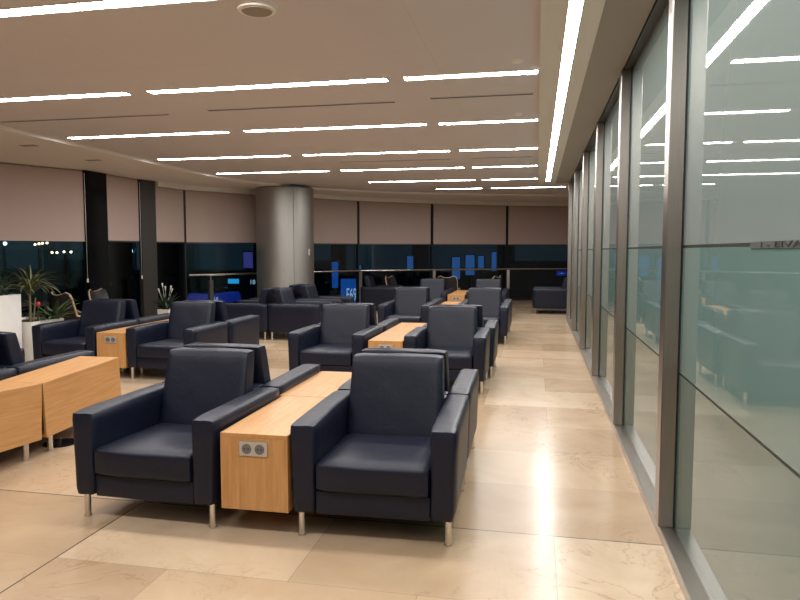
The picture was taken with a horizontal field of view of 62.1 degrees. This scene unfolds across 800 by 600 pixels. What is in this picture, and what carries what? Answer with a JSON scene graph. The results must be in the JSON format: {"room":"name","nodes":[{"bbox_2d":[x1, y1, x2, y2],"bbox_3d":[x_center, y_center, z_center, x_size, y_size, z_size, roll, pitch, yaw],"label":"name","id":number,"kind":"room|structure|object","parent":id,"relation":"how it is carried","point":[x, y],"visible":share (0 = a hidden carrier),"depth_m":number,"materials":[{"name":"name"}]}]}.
{"room":"airport terminal","nodes":[
{"label":"airport terminal","id":0,"kind":"room"},
{"bbox_2d":[0,0,540,205],"bbox_3d":[-3.719,-2.383,10.571,11.600,0.200,24.300,1,4,12],"label":"ceiling","id":1,"kind":"structure","parent":0,"point":[132,50],"depth_m":6.04,"materials":[{"name":"beige paint"}]},
{"bbox_2d":[0,91,131,101],"bbox_3d":[-3.701,-1.983,6.554,2.280,0.008,0.124,1,4,12],"label":"recessed light","id":2,"kind":"object","parent":1,"relation":"in","point":[122,93],"visible":1,"depth_m":6.45,"materials":[{"name":"white plastic"}]},
{"bbox_2d":[0,114,167,122],"bbox_3d":[-3.607,-2.056,7.532,2.150,0.006,0.060,1,4,12],"label":"air slot","id":3,"kind":"object","parent":1,"relation":"attached to","point":[150,114],"visible":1,"depth_m":7.52,"materials":[{"name":"grey"}]},
{"bbox_2d":[0,0,211,17],"bbox_3d":[-1.656,-1.796,4.017,2.310,0.008,0.124,1,4,12],"label":"recessed light","id":4,"kind":"object","parent":1,"relation":"in","point":[94,4],"visible":1,"depth_m":4.07,"materials":[{"name":"white plastic"}]},
{"bbox_2d":[66,131,230,138],"bbox_3d":[-3.278,-2.134,8.605,2.280,0.008,0.124,1,4,12],"label":"recessed light","id":5,"kind":"object","parent":1,"relation":"in","point":[206,132],"visible":1,"depth_m":8.57,"materials":[{"name":"white plastic"}]},
{"bbox_2d":[157,155,289,159],"bbox_3d":[-2.850,-2.287,10.686,2.280,0.008,0.124,1,4,12],"label":"recessed light","id":6,"kind":"object","parent":1,"relation":"in","point":[265,155],"visible":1,"depth_m":10.65,"materials":[{"name":"white plastic"}]},
{"bbox_2d":[236,0,276,17],"bbox_3d":[-0.886,-1.794,4.114,0.250,0.026,0.250,1,4,12],"label":"ceiling speaker","id":7,"kind":"object","parent":1,"relation":"attached to","point":[252,8],"visible":1,"depth_m":4.07,"materials":[{"name":"white paint"}]},
{"bbox_2d":[241,6,271,16],"bbox_3d":[-0.886,-1.784,4.115,0.190,0.006,0.190,1,4,12],"label":"grille","id":8,"kind":"object","parent":7,"relation":"attached to","point":[252,11],"depth_m":4.10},
{"bbox_2d":[145,77,388,93],"bbox_3d":[-1.238,-1.946,6.049,2.310,0.008,0.124,1,4,12],"label":"recessed light","id":9,"kind":"object","parent":1,"relation":"in","point":[382,79],"visible":1,"depth_m":6.02,"materials":[{"name":"white plastic"}]},
{"bbox_2d":[215,170,329,173],"bbox_3d":[-2.439,-2.434,12.679,2.280,0.008,0.124,1,4,12],"label":"recessed light","id":10,"kind":"object","parent":1,"relation":"in","point":[319,170],"visible":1,"depth_m":12.69,"materials":[{"name":"white plastic"}]},
{"bbox_2d":[220,171,322,173],"bbox_3d":[-2.439,-2.435,12.679,2.264,0.006,0.108,1,4,12],"label":"diffuser","id":11,"kind":"object","parent":10,"relation":"attached to","point":[280,171],"depth_m":12.69,"materials":[{"name":"white plastic"}]},
{"bbox_2d":[0,125,568,202],"bbox_3d":[-3.068,-2.273,10.740,7.695,0.045,27.394,3,5,35],"label":"ceiling edge","id":12,"kind":"structure","parent":1,"relation":"attached to","point":[52,152],"depth_m":11.91,"materials":[{"name":"white paint"}]},
{"bbox_2d":[207,101,394,110],"bbox_3d":[-1.056,-2.010,6.907,2.040,0.006,0.060,1,4,12],"label":"air slot","id":13,"kind":"object","parent":1,"relation":"attached to","point":[385,101],"visible":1,"depth_m":6.90,"materials":[{"name":"grey"}]},
{"bbox_2d":[243,123,427,131],"bbox_3d":[-0.815,-2.097,8.100,2.310,0.008,0.124,1,4,12],"label":"recessed light","id":14,"kind":"object","parent":1,"relation":"in","point":[410,124],"visible":1,"depth_m":8.07,"materials":[{"name":"white plastic"}]},
{"bbox_2d":[155,181,567,205],"bbox_3d":[0.564,-2.721,17.841,13.742,0.105,1.920,-2,5,-27],"label":"trim","id":15,"kind":"structure","parent":1,"relation":"attached to","point":[157,183],"depth_m":18.12,"materials":[{"name":"white paint"}]},
{"bbox_2d":[302,150,449,155],"bbox_3d":[-0.386,-2.250,10.181,2.310,0.008,0.124,1,4,12],"label":"recessed light","id":16,"kind":"object","parent":1,"relation":"in","point":[428,150],"visible":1,"depth_m":10.15,"materials":[{"name":"white plastic"}]},
{"bbox_2d":[402,69,538,80],"bbox_3d":[0.594,-1.918,5.673,1.150,0.008,0.124,1,4,12],"label":"recessed light","id":17,"kind":"object","parent":1,"relation":"in","point":[531,71],"visible":1,"depth_m":5.67,"materials":[{"name":"white plastic"}]},
{"bbox_2d":[430,93,532,99],"bbox_3d":[0.785,-1.976,6.449,0.990,0.006,0.060,1,4,12],"label":"air slot","id":18,"kind":"object","parent":1,"relation":"attached to","point":[517,94],"visible":1,"depth_m":6.45,"materials":[{"name":"grey"}]},
{"bbox_2d":[438,119,537,124],"bbox_3d":[1.017,-2.069,7.725,1.150,0.008,0.124,1,4,12],"label":"recessed light","id":19,"kind":"object","parent":1,"relation":"in","point":[513,120],"visible":1,"depth_m":7.70,"materials":[{"name":"white plastic"}]},
{"bbox_2d":[538,0,605,182],"bbox_3d":[1.439,-2.020,5.952,0.370,0.245,16.900,1,4,12],"label":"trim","id":20,"kind":"structure","parent":1,"relation":"attached to","point":[553,12],"depth_m":5.26,"materials":[{"name":"beige paint"}]},
{"bbox_2d":[546,0,584,180],"bbox_3d":[1.451,-1.892,5.934,0.095,0.008,16.250,1,4,12],"label":"ceiling light","id":21,"kind":"object","parent":20,"relation":"attached to","point":[574,12],"visible":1,"depth_m":5.24,"materials":[{"name":"white plastic"}]},
{"bbox_2d":[0,300,685,599],"bbox_3d":[-2.265,0.861,10.434,14.200,0.250,23.750,1,4,12],"label":"floor","id":22,"kind":"structure","parent":0,"point":[551,505],"depth_m":3.58,"materials":[{"name":"tile"}]},
{"bbox_2d":[0,368,16,380],"bbox_3d":[-3.459,0.720,4.772,0.880,0.863,0.929,1,4,12],"label":"armchair","id":23,"kind":"object","parent":22,"relation":"on","point":[5,373],"visible":0.14,"depth_m":5.02,"materials":[{"name":"black leather"}]},
{"bbox_2d":[0,294,21,347],"bbox_3d":[-5.202,0.416,8.299,0.590,0.950,0.620,1,4,12],"label":"planter","id":24,"kind":"object","parent":22,"relation":"on","point":[10,304],"visible":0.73,"depth_m":8.37,"materials":[{"name":"white"}]},
{"bbox_2d":[0,382,41,461],"bbox_3d":[-2.881,0.883,4.438,0.374,0.588,0.928,1,4,12],"label":"side table","id":25,"kind":"object","parent":22,"relation":"on","point":[20,403],"visible":1,"depth_m":4.66,"materials":[{"name":"brown wood"}]},
{"bbox_2d":[21,317,63,361],"bbox_3d":[-5.004,0.552,8.974,0.610,0.580,0.600,1,4,12],"label":"planter","id":26,"kind":"object","parent":22,"relation":"on","point":[27,344],"visible":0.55,"depth_m":8.64,"materials":[{"name":"white ceramic"}]},
{"bbox_2d":[1,265,68,321],"bbox_3d":[-4.800,-0.113,8.667,0.971,0.853,0.981,1,4,12],"label":"spiky plant","id":27,"kind":"object","parent":26,"relation":"on","point":[28,285],"visible":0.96,"depth_m":8.70,"materials":[{"name":"green plant"}]},
{"bbox_2d":[22,297,81,319],"bbox_3d":[-4.746,0.120,9.123,0.880,0.328,0.831,1,4,12],"label":"leaf plant","id":28,"kind":"object","parent":26,"relation":"on","point":[56,312],"visible":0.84,"depth_m":9.05,"materials":[{"name":"green plant"}]},
{"bbox_2d":[0,331,94,374],"bbox_3d":[-3.271,0.653,5.683,0.880,0.863,0.929,1,4,12],"label":"armchair","id":29,"kind":"object","parent":22,"relation":"on","point":[12,355],"visible":0.23,"depth_m":5.28,"materials":[{"name":"black leather"}]},
{"bbox_2d":[42,438,73,447],"bbox_3d":[-2.655,1.119,5.198,0.259,0.005,0.258,1,4,12],"label":"floor outlet","id":30,"kind":"object","parent":22,"relation":"on","point":[63,442],"visible":0.63,"depth_m":5.18,"materials":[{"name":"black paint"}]},
{"bbox_2d":[0,356,120,450],"bbox_3d":[-2.693,0.816,5.353,0.374,0.588,0.928,1,4,12],"label":"side table","id":31,"kind":"object","parent":22,"relation":"on","point":[70,386],"visible":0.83,"depth_m":5.20,"materials":[{"name":"brown wood"}]},
{"bbox_2d":[49,292,80,319],"bbox_3d":[-5.453,0.268,11.079,0.570,0.837,0.630,2,5,27],"label":"shell chair","id":32,"kind":"object","parent":22,"relation":"on","point":[66,296],"visible":0.49,"depth_m":10.81,"materials":[{"name":"black"}]},
{"bbox_2d":[32,300,138,359],"bbox_3d":[-3.923,0.456,8.349,0.880,0.863,0.929,1,4,12],"label":"armchair","id":33,"kind":"object","parent":22,"relation":"on","point":[65,336],"visible":0.6,"depth_m":8.25,"materials":[{"name":"black leather"}]},
{"bbox_2d":[42,336,85,354],"bbox_3d":[-3.948,0.569,8.236,0.605,0.193,0.681,1,4,12],"label":"seat cushion","id":34,"kind":"object","parent":33,"relation":"on","point":[51,345],"depth_m":7.94,"materials":[{"name":"black leather"}]},
{"bbox_2d":[82,170,109,299],"bbox_3d":[-5.652,-0.890,12.383,0.100,2.955,0.570,1,4,13],"label":"column","id":35,"kind":"structure","parent":22,"relation":"on","point":[95,199],"depth_m":12.29,"materials":[{"name":"black paint"}]},
{"bbox_2d":[88,288,108,299],"bbox_3d":[-5.141,0.217,11.768,0.630,0.837,0.570,0,4,7],"label":"shell chair","id":36,"kind":"object","parent":22,"relation":"on","point":[101,293],"visible":0.34,"depth_m":11.84,"materials":[{"name":"beige wood"}]},
{"bbox_2d":[96,324,143,372],"bbox_3d":[-3.294,0.624,8.234,0.374,0.545,0.918,1,4,12],"label":"side table","id":37,"kind":"object","parent":22,"relation":"on","point":[110,343],"visible":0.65,"depth_m":7.79,"materials":[{"name":"brown wood"}]},
{"bbox_2d":[108,177,136,302],"bbox_3d":[-5.535,-0.946,13.150,0.060,2.955,1.040,1,4,13],"label":"window","id":38,"kind":"structure","parent":22,"relation":"on","point":[122,255],"depth_m":13.26,"materials":[{"name":"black glass"}]},
{"bbox_2d":[106,174,142,278],"bbox_3d":[-5.468,-1.408,13.116,0.104,2.020,1.033,1,4,15],"label":"roller blind","id":39,"kind":"object","parent":38,"relation":"attached to","point":[122,193],"visible":1,"depth_m":13.08,"materials":[{"name":"fabric"}]},
{"bbox_2d":[95,299,169,324],"bbox_3d":[-3.736,0.389,9.260,0.880,0.863,0.929,1,4,12],"label":"armchair","id":40,"kind":"object","parent":22,"relation":"on","point":[131,310],"visible":0.12,"depth_m":8.84,"materials":[{"name":"black leather"}]},
{"bbox_2d":[137,179,157,316],"bbox_3d":[-5.238,-0.997,13.832,0.090,2.955,0.408,2,5,23],"label":"column","id":41,"kind":"structure","parent":22,"relation":"on","point":[146,206],"depth_m":13.77,"materials":[{"name":"grey metal"}]},
{"bbox_2d":[157,308,169,313],"bbox_3d":[-4.738,0.344,13.495,0.250,0.330,0.250,1,4,12],"label":"planter","id":42,"kind":"object","parent":22,"relation":"on","point":[160,311],"visible":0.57,"depth_m":13.37,"materials":[{"name":"white ceramic"}]},
{"bbox_2d":[146,283,179,308],"bbox_3d":[-4.789,-0.066,13.504,0.765,0.554,0.660,-3,5,-32],"label":"flowering plant","id":43,"kind":"object","parent":42,"relation":"on","point":[163,304],"visible":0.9,"depth_m":13.44,"materials":[{"name":"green plant"}]},
{"bbox_2d":[157,243,182,308],"bbox_3d":[-5.067,-1.046,14.505,0.060,2.955,0.907,2,5,22],"label":"window","id":44,"kind":"structure","parent":22,"relation":"on","point":[169,255],"depth_m":14.60,"materials":[{"name":"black glass"}]},
{"bbox_2d":[155,186,184,242],"bbox_3d":[-5.007,-1.836,14.422,0.069,1.198,0.867,2,5,22],"label":"roller blind","id":45,"kind":"object","parent":44,"relation":"attached to","point":[169,201],"visible":0.83,"depth_m":14.40,"materials":[{"name":"fabric"}]},
{"bbox_2d":[72,347,278,528],"bbox_3d":[-1.311,0.773,4.046,0.880,0.863,0.929,1,4,12],"label":"armchair","id":46,"kind":"object","parent":22,"relation":"on","point":[159,441],"visible":0.8,"depth_m":3.74,"materials":[{"name":"black leather"}]},
{"bbox_2d":[94,423,192,481],"bbox_3d":[-1.338,0.886,3.934,0.605,0.193,0.681,1,4,12],"label":"seat cushion","id":47,"kind":"object","parent":46,"relation":"on","point":[139,452],"depth_m":3.65,"materials":[{"name":"black leather"}]},
{"bbox_2d":[126,301,228,378],"bbox_3d":[-2.685,0.475,8.096,0.880,0.863,0.929,1,4,12],"label":"armchair","id":48,"kind":"object","parent":22,"relation":"on","point":[149,345],"visible":0.75,"depth_m":7.97,"materials":[{"name":"black leather"}]},
{"bbox_2d":[137,339,183,358],"bbox_3d":[-2.710,0.588,7.983,0.605,0.193,0.681,1,4,12],"label":"seat cushion","id":49,"kind":"object","parent":48,"relation":"on","point":[146,348],"depth_m":7.69,"materials":[{"name":"black leather"}]},
{"bbox_2d":[181,190,186,300],"bbox_3d":[-4.854,-1.030,14.930,0.135,2.860,0.030,3,5,39],"label":"trim","id":50,"kind":"structure","parent":22,"relation":"on","point":[183,245],"depth_m":14.92,"materials":[{"name":"brown metal"}]},
{"bbox_2d":[185,300,259,344],"bbox_3d":[-2.478,0.408,9.002,0.880,0.863,0.929,1,4,12],"label":"armchair","id":51,"kind":"object","parent":22,"relation":"on","point":[244,329],"visible":0.34,"depth_m":8.70,"materials":[{"name":"black leather"}]},
{"bbox_2d":[162,343,319,394],"bbox_3d":[-1.139,0.706,4.960,0.880,0.863,0.929,1,4,11],"label":"armchair","id":52,"kind":"object","parent":22,"relation":"on","point":[294,377],"visible":0.13,"depth_m":4.55,"materials":[{"name":"black leather"}]},
{"bbox_2d":[225,287,282,339],"bbox_3d":[-2.597,0.210,11.686,0.929,0.863,0.880,1,4,12],"label":"armchair","id":53,"kind":"object","parent":22,"relation":"on","point":[259,307],"visible":0.44,"depth_m":11.26,"materials":[{"name":"black leather"}]},
{"bbox_2d":[220,396,323,512],"bbox_3d":[-0.681,0.941,3.937,0.374,0.545,0.918,1,4,11],"label":"side table","id":54,"kind":"object","parent":22,"relation":"on","point":[256,458],"visible":0.79,"depth_m":3.50,"materials":[{"name":"brown wood"}]},
{"bbox_2d":[255,186,313,297],"bbox_3d":[-2.693,-1.129,15.622,1.342,2.955,1.342,1,4,12],"label":"column","id":55,"kind":"structure","parent":22,"relation":"on","point":[284,214],"depth_m":15.02,"materials":[{"name":"grey metal"}]},
{"bbox_2d":[268,287,333,339],"bbox_3d":[-1.684,0.224,11.499,0.929,0.863,0.880,1,4,12],"label":"armchair","id":56,"kind":"object","parent":22,"relation":"on","point":[286,315],"visible":0.74,"depth_m":11.12,"materials":[{"name":"black leather"}]},
{"bbox_2d":[279,371,351,397],"bbox_3d":[-0.529,0.873,4.850,0.374,0.545,0.918,1,4,11],"label":"side table","id":57,"kind":"object","parent":22,"relation":"on","point":[322,384],"visible":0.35,"depth_m":4.74,"materials":[{"name":"brown wood"}]},
{"bbox_2d":[295,284,353,302],"bbox_3d":[-1.425,0.132,12.753,0.929,0.863,0.880,1,4,12],"label":"armchair","id":58,"kind":"object","parent":22,"relation":"on","point":[309,291],"visible":0.28,"depth_m":12.63,"materials":[{"name":"black leather"}]},
{"bbox_2d":[288,304,382,371],"bbox_3d":[-0.721,0.508,7.648,0.880,0.863,0.929,1,4,12],"label":"armchair","id":59,"kind":"object","parent":22,"relation":"on","point":[344,330],"visible":0.7,"depth_m":7.56,"materials":[{"name":"black leather"}]},
{"bbox_2d":[300,344,351,365],"bbox_3d":[-0.747,0.621,7.535,0.605,0.193,0.681,1,4,12],"label":"seat cushion","id":60,"kind":"object","parent":59,"relation":"on","point":[322,354],"depth_m":7.23,"materials":[{"name":"black leather"}]},
{"bbox_2d":[356,201,358,302],"bbox_3d":[-1.167,-1.274,18.239,0.030,2.860,0.135,-3,5,-34],"label":"trim","id":61,"kind":"structure","parent":22,"relation":"on","point":[357,245],"depth_m":18.22,"materials":[{"name":"brown metal"}]},
{"bbox_2d":[318,303,398,331],"bbox_3d":[-0.518,0.440,8.565,0.880,0.863,0.929,1,4,11],"label":"armchair","id":62,"kind":"object","parent":22,"relation":"on","point":[388,323],"visible":0.17,"depth_m":8.14,"materials":[{"name":"black leather"}]},
{"bbox_2d":[188,268,566,302],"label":"railing","id":63,"kind":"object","parent":22,"relation":"on","point":[509,298],"depth_m":18.69,"materials":[{"name":"metal"}]},
{"bbox_2d":[508,206,567,244],"bbox_3d":[4.196,-2.258,20.148,1.906,1.198,0.069,-1,4,-9],"label":"roller blind","id":64,"kind":"object","parent":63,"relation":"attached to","point":[527,225],"visible":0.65,"depth_m":20.12,"materials":[{"name":"fabric"}]},
{"bbox_2d":[290,353,468,547],"bbox_3d":[-0.070,0.791,3.808,0.880,0.863,0.929,1,4,10],"label":"armchair","id":65,"kind":"object","parent":22,"relation":"on","point":[391,445],"visible":1,"depth_m":3.51,"materials":[{"name":"black leather"}]},
{"bbox_2d":[316,433,430,497],"bbox_3d":[-0.091,0.904,3.695,0.605,0.193,0.681,1,4,10],"label":"seat cushion","id":66,"kind":"object","parent":65,"relation":"on","point":[352,465],"depth_m":3.41,"materials":[{"name":"black leather"}]},
{"bbox_2d":[361,276,401,305],"bbox_3d":[-0.453,-0.179,16.970,0.929,0.863,0.880,1,4,12],"label":"armchair","id":67,"kind":"object","parent":22,"relation":"on","point":[372,293],"visible":0.63,"depth_m":16.58,"materials":[{"name":"black leather"}]},
{"bbox_2d":[368,331,409,347],"bbox_3d":[-0.069,0.675,7.543,0.374,0.545,0.918,1,4,11],"label":"side table","id":68,"kind":"object","parent":22,"relation":"on","point":[387,339],"visible":0.21,"depth_m":7.12,"materials":[{"name":"brown wood"}]},
{"bbox_2d":[387,323,425,330],"bbox_3d":[0.111,0.608,8.450,0.374,0.545,0.918,1,4,11],"label":"side table","id":69,"kind":"object","parent":22,"relation":"on","point":[401,326],"visible":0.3,"depth_m":8.43,"materials":[{"name":"brown wood"}]},
{"bbox_2d":[377,287,436,322],"bbox_3d":[0.133,0.233,11.387,0.880,0.863,0.929,1,4,12],"label":"armchair","id":70,"kind":"object","parent":22,"relation":"on","point":[411,304],"visible":0.53,"depth_m":11.56,"materials":[{"name":"black leather"}]},
{"bbox_2d":[385,314,420,322],"bbox_3d":[0.108,0.346,11.274,0.605,0.193,0.681,1,4,12],"label":"seat cushion","id":71,"kind":"object","parent":70,"relation":"on","point":[403,318],"depth_m":10.96,"materials":[{"name":"black leather"}]},
{"bbox_2d":[338,348,478,484],"bbox_3d":[0.095,0.723,4.729,0.880,0.863,0.929,1,4,11],"label":"armchair","id":72,"kind":"object","parent":22,"relation":"on","point":[466,382],"visible":0.21,"depth_m":4.36,"materials":[{"name":"black leather"}]},
{"bbox_2d":[430,204,432,277],"bbox_3d":[0.900,-1.347,19.235,0.030,2.860,0.135,-2,5,-23],"label":"trim","id":73,"kind":"structure","parent":22,"relation":"on","point":[431,245],"depth_m":19.16,"materials":[{"name":"brown metal"}]},
{"bbox_2d":[420,279,451,301],"bbox_3d":[0.681,-0.037,15.042,0.880,0.863,0.929,1,4,12],"label":"armchair","id":74,"kind":"object","parent":22,"relation":"on","point":[437,286],"visible":0.27,"depth_m":15.24,"materials":[{"name":"black leather"}]},
{"bbox_2d":[404,306,490,394],"bbox_3d":[0.545,0.526,7.408,0.880,0.863,0.929,1,4,11],"label":"armchair","id":75,"kind":"object","parent":22,"relation":"on","point":[452,329],"visible":0.7,"depth_m":7.57,"materials":[{"name":"black leather"}]},
{"bbox_2d":[425,347,472,369],"bbox_3d":[0.522,0.639,7.295,0.605,0.193,0.681,1,4,11],"label":"seat cushion","id":76,"kind":"object","parent":75,"relation":"on","point":[459,358],"depth_m":6.95,"materials":[{"name":"black leather"}]},
{"bbox_2d":[422,304,498,377],"bbox_3d":[0.773,0.459,8.320,0.880,0.863,0.929,1,4,11],"label":"armchair","id":77,"kind":"object","parent":22,"relation":"on","point":[493,325],"visible":0.26,"depth_m":7.87,"materials":[{"name":"black leather"}]},
{"bbox_2d":[457,288,510,344],"bbox_3d":[1.391,0.252,11.129,0.880,0.863,0.929,1,4,12],"label":"armchair","id":78,"kind":"object","parent":22,"relation":"on","point":[490,299],"visible":0.52,"depth_m":11.30,"materials":[{"name":"black leather"}]},
{"bbox_2d":[483,316,499,327],"bbox_3d":[1.366,0.365,11.017,0.605,0.193,0.681,1,4,12],"label":"seat cushion","id":79,"kind":"object","parent":78,"relation":"on","point":[485,318],"depth_m":10.69,"materials":[{"name":"black leather"}]},
{"bbox_2d":[466,279,507,301],"bbox_3d":[1.939,-0.018,14.784,0.880,0.863,0.929,1,4,12],"label":"armchair","id":80,"kind":"object","parent":22,"relation":"on","point":[485,283],"visible":0.16,"depth_m":15.01,"materials":[{"name":"black leather"}]},
{"bbox_2d":[532,277,566,313],"bbox_3d":[3.689,-0.122,16.193,0.929,0.863,0.880,1,4,12],"label":"armchair","id":81,"kind":"object","parent":22,"relation":"on","point":[542,297],"visible":0.86,"depth_m":15.80,"materials":[{"name":"black leather"}]},
{"bbox_2d":[566,318,709,599],"bbox_3d":[1.981,1.021,6.218,0.115,0.050,17.200,1,4,12],"label":"baseboard","id":82,"kind":"structure","parent":22,"relation":"on","point":[692,588],"depth_m":3.88,"materials":[{"name":"metal"}]},
{"bbox_2d":[566,183,572,317],"bbox_3d":[3.684,-1.060,14.389,0.119,2.900,0.248,1,4,12],"label":"window","id":83,"kind":"structure","parent":82,"relation":"on","point":[570,196],"depth_m":14.27,"materials":[{"name":"glass"}]},
{"bbox_2d":[570,170,579,329],"bbox_3d":[3.433,-0.970,13.168,0.119,2.900,2.248,1,4,12],"label":"window","id":84,"kind":"structure","parent":82,"relation":"on","point":[575,208],"depth_m":12.10,"materials":[{"name":"glass"}]},
{"bbox_2d":[576,152,588,347],"bbox_3d":[2.975,-0.806,10.945,0.119,2.900,2.298,1,4,12],"label":"window","id":85,"kind":"structure","parent":82,"relation":"on","point":[584,170],"depth_m":9.88,"materials":[{"name":"glass"}]},
{"bbox_2d":[585,122,604,375],"bbox_3d":[2.517,-0.643,8.723,0.119,2.900,2.248,1,4,12],"label":"window","id":86,"kind":"structure","parent":82,"relation":"on","point":[596,153],"depth_m":7.70,"materials":[{"name":"glass"}]},
{"bbox_2d":[599,70,631,424],"bbox_3d":[2.066,-0.481,6.535,0.119,2.900,2.228,1,4,12],"label":"window","id":87,"kind":"structure","parent":82,"relation":"on","point":[617,135],"depth_m":5.56,"materials":[{"name":"glass"}]},
{"bbox_2d":[623,0,690,527],"bbox_3d":[1.630,-0.325,4.415,0.119,2.900,2.108,1,4,12],"label":"window","id":88,"kind":"structure","parent":82,"relation":"on","point":[660,74],"depth_m":4.05,"materials":[{"name":"glass"}]},
{"bbox_2d":[675,0,799,599],"bbox_3d":[1.191,-0.168,2.285,0.119,2.900,2.248,1,4,12],"label":"window","id":89,"kind":"structure","parent":82,"relation":"on","point":[737,502],"depth_m":2.42,"materials":[{"name":"glass"}]},
{"bbox_2d":[750,240,799,247],"bbox_3d":[1.149,-0.166,1.980,0.004,0.022,0.675,1,4,12],"label":"strip","id":90,"kind":"object","parent":89,"relation":"attached to","point":[789,243],"visible":1,"depth_m":2.05,"materials":[{"name":"grey metal"}]},
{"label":"window","id":91,"kind":"structure","parent":22,"relation":"on","visible":0},
{"bbox_2d":[433,204,505,244],"bbox_3d":[2.062,-2.215,19.573,2.361,1.198,0.069,-2,4,-20],"label":"roller blind","id":92,"kind":"object","parent":91,"relation":"attached to","point":[453,224],"visible":0.95,"depth_m":19.53,"materials":[{"name":"fabric"}]},
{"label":"window","id":93,"kind":"structure","parent":22,"relation":"on","visible":0},
{"bbox_2d":[359,201,430,244],"bbox_3d":[-0.123,-2.147,18.650,2.204,1.198,0.069,-2,5,-26],"label":"roller blind","id":94,"kind":"object","parent":93,"relation":"attached to","point":[381,223],"visible":0.96,"depth_m":18.61,"materials":[{"name":"fabric"}]},
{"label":"window","id":95,"kind":"structure","parent":22,"relation":"on","visible":0},
{"bbox_2d":[185,190,255,243],"bbox_3d":[-4.095,-1.918,15.533,1.928,1.198,0.069,-4,6,-43],"label":"roller blind","id":96,"kind":"object","parent":95,"relation":"attached to","point":[211,217],"visible":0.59,"depth_m":15.43,"materials":[{"name":"fabric"}]},
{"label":"window","id":97,"kind":"structure","parent":22,"relation":"on","visible":0},
{"bbox_2d":[313,198,356,244],"bbox_3d":[-2.249,-2.040,17.189,2.842,1.198,0.069,-4,6,-41],"label":"roller blind","id":98,"kind":"object","parent":97,"relation":"attached to","point":[335,221],"visible":0.36,"depth_m":17.62,"materials":[{"name":"fabric"}]},
{"bbox_2d":[538,183,568,193],"bbox_3d":[5.182,-2.901,17.605,3.000,0.200,6.900,1,4,12],"label":"trim","id":99,"kind":"structure","parent":0,"point":[551,189],"depth_m":16.00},
{"bbox_2d":[556,0,655,182],"bbox_3d":[1.792,-2.031,6.032,0.290,0.235,17.200,1,4,12],"label":"ceiling edge","id":100,"kind":"structure","parent":0,"point":[621,24],"depth_m":5.29,"materials":[{"name":"beige paint"}]},
{"bbox_2d":[569,0,668,182],"bbox_3d":[1.986,-1.971,5.997,0.095,0.150,17.200,1,4,12],"label":"trim","id":101,"kind":"structure","parent":0,"point":[659,6],"depth_m":4.91,"materials":[{"name":"black"}]},
{"label":"outside","id":102,"kind":"structure","parent":0,"visible":0},
{"bbox_2d":[21,311,140,316],"bbox_3d":[-2.215,1.897,64.063,150.000,0.200,116.000,1,4,12],"label":"ground","id":103,"kind":"structure","parent":102,"point":[24,313],"depth_m":68.26,"materials":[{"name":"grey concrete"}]},
{"bbox_2d":[34,241,49,316],"bbox_3d":[-18.505,0.460,34.651,0.819,6.991,0.294,1,4,12],"label":"floodlight mast","id":104,"kind":"object","parent":103,"relation":"on","point":[41,295],"visible":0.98,"depth_m":34.50,"materials":[{"name":"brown metal"}]},
{"bbox_2d":[51,250,72,292],"bbox_3d":[-19.659,0.370,38.973,1.379,6.534,0.301,1,4,12],"label":"floodlight mast","id":105,"kind":"object","parent":103,"relation":"on","point":[56,251],"visible":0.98,"depth_m":38.72,"materials":[{"name":"brown metal"}]},
{"bbox_2d":[187,287,240,302],"bbox_3d":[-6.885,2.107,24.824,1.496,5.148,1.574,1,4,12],"label":"vehicle","id":106,"kind":"object","parent":103,"relation":"on","point":[220,293],"visible":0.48,"depth_m":24.10,"materials":[{"name":"blue"}]},
{"bbox_2d":[242,251,255,299],"bbox_3d":[-5.846,1.339,25.973,0.463,6.512,0.200,1,4,12],"label":"sign","id":107,"kind":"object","parent":103,"relation":"on","point":[249,257],"depth_m":25.69,"materials":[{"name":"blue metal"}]},
{"bbox_2d":[0,205,567,313],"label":"window","id":108,"kind":"structure","parent":103,"relation":"on","point":[201,258],"depth_m":64.63,"materials":[{"name":"grey glass"}]},
{"bbox_2d":[331,261,339,295],"bbox_3d":[-3.035,1.169,31.523,0.383,6.036,0.200,1,4,12],"label":"column","id":109,"kind":"structure","parent":103,"relation":"on","point":[335,265],"depth_m":31.27,"materials":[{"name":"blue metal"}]},
{"bbox_2d":[341,279,355,302],"bbox_3d":[-1.432,2.244,19.148,0.500,5.710,0.125,0,4,4],"label":"gate sign","id":110,"kind":"object","parent":103,"relation":"on","point":[348,286],"visible":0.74,"depth_m":18.90,"materials":[{"name":"blue"}]},
{"bbox_2d":[406,255,414,286],"bbox_3d":[0.433,1.292,27.747,0.331,6.345,0.200,1,4,12],"label":"column","id":111,"kind":"structure","parent":103,"relation":"on","point":[410,259],"depth_m":27.46,"materials":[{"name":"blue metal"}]},
{"bbox_2d":[451,256,461,279],"bbox_3d":[2.300,1.339,27.366,0.401,6.307,0.200,1,4,12],"label":"column","id":112,"kind":"structure","parent":103,"relation":"on","point":[455,260],"depth_m":27.07,"materials":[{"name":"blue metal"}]},
{"bbox_2d":[465,254,475,287],"bbox_3d":[2.962,1.236,28.246,0.452,6.383,0.200,1,4,12],"label":"column","id":113,"kind":"structure","parent":103,"relation":"on","point":[470,259],"depth_m":27.96,"materials":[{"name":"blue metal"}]},
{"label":"window","id":114,"kind":"structure","parent":0,"visible":0},
{"bbox_2d":[0,163,88,281],"bbox_3d":[-7.981,-1.121,9.223,0.105,2.020,7.309,3,5,38],"label":"roller blind","id":115,"kind":"object","parent":114,"relation":"attached to","point":[38,203],"visible":1,"depth_m":11.44,"materials":[{"name":"fabric"}]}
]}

